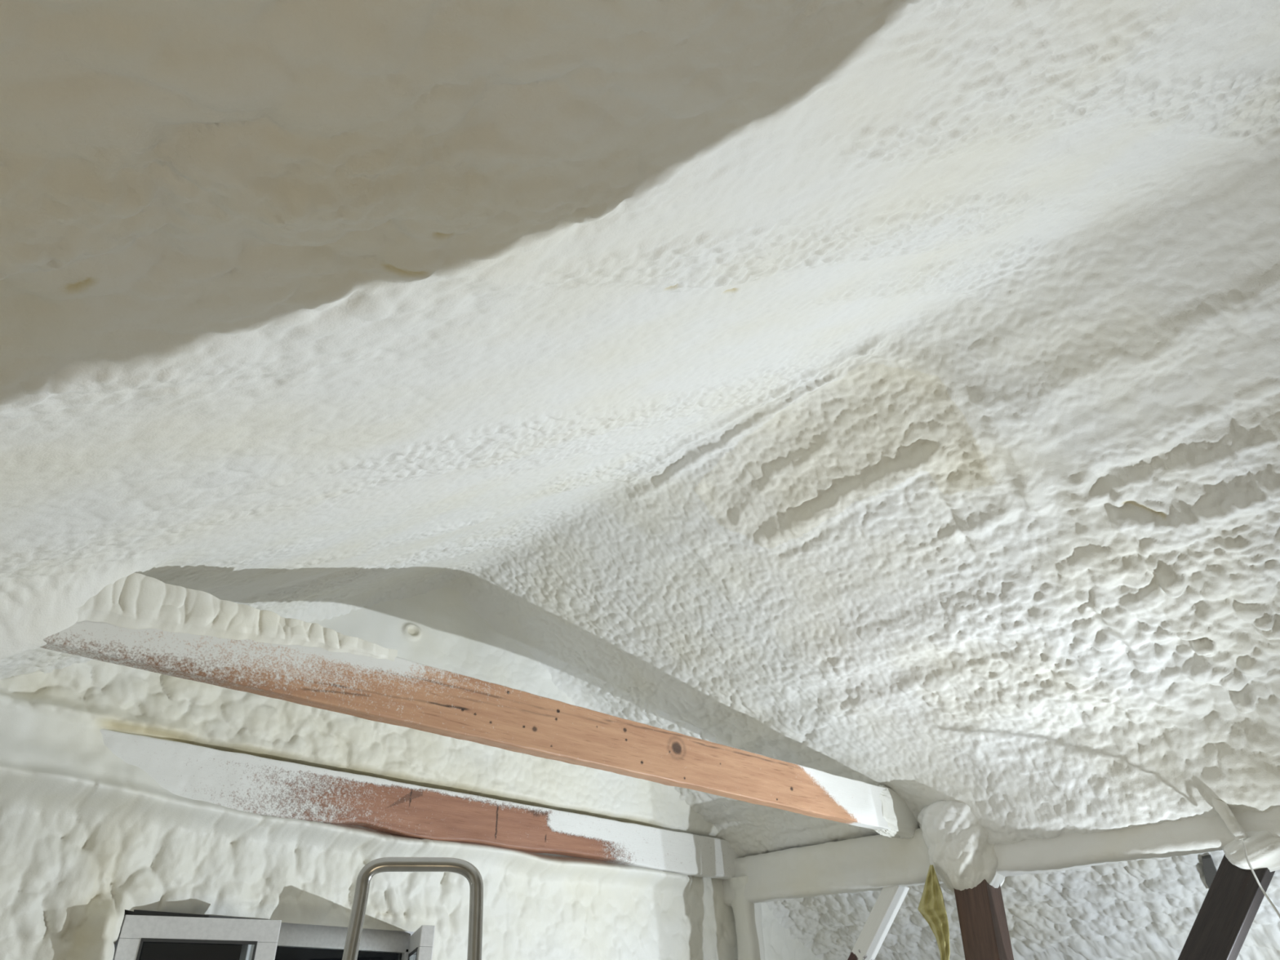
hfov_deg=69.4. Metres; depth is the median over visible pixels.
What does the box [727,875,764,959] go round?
timber post
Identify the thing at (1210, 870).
scrap
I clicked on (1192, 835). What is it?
beam
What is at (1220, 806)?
cable
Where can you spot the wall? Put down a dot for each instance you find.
(88, 837)
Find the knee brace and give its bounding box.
[847,885,909,959]
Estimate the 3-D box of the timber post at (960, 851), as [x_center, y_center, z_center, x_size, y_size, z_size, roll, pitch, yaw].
[1.809,2.954,4.534,0.488,2.670,0.544,26,-39,-36]
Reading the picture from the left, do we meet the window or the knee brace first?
the window
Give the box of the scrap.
[1201,854,1217,888]
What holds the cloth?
hanging from the timber post at (960, 851)
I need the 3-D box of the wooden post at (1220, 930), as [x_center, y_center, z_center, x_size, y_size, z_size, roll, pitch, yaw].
[2.464,2.365,4.141,0.274,1.484,1.260,26,-39,-36]
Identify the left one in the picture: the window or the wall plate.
the window
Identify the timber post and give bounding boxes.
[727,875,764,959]
[917,800,1013,959]
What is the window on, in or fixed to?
in the wall
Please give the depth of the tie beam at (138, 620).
3.39 m
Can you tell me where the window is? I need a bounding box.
[112,909,435,959]
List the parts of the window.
glass, sash, glass, sash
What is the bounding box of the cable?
[1211,796,1279,918]
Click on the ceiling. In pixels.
(886, 393)
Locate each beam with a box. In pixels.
[40,573,919,839]
[99,728,739,879]
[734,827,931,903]
[993,815,1235,876]
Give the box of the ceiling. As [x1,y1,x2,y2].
[0,0,1279,959]
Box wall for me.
[0,586,819,959]
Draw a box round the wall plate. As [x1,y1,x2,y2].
[1233,804,1279,837]
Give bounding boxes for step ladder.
[342,857,483,959]
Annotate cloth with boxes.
[917,864,950,959]
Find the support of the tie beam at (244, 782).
on the timber post at (747, 914)
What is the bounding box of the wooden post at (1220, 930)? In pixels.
[1177,830,1279,959]

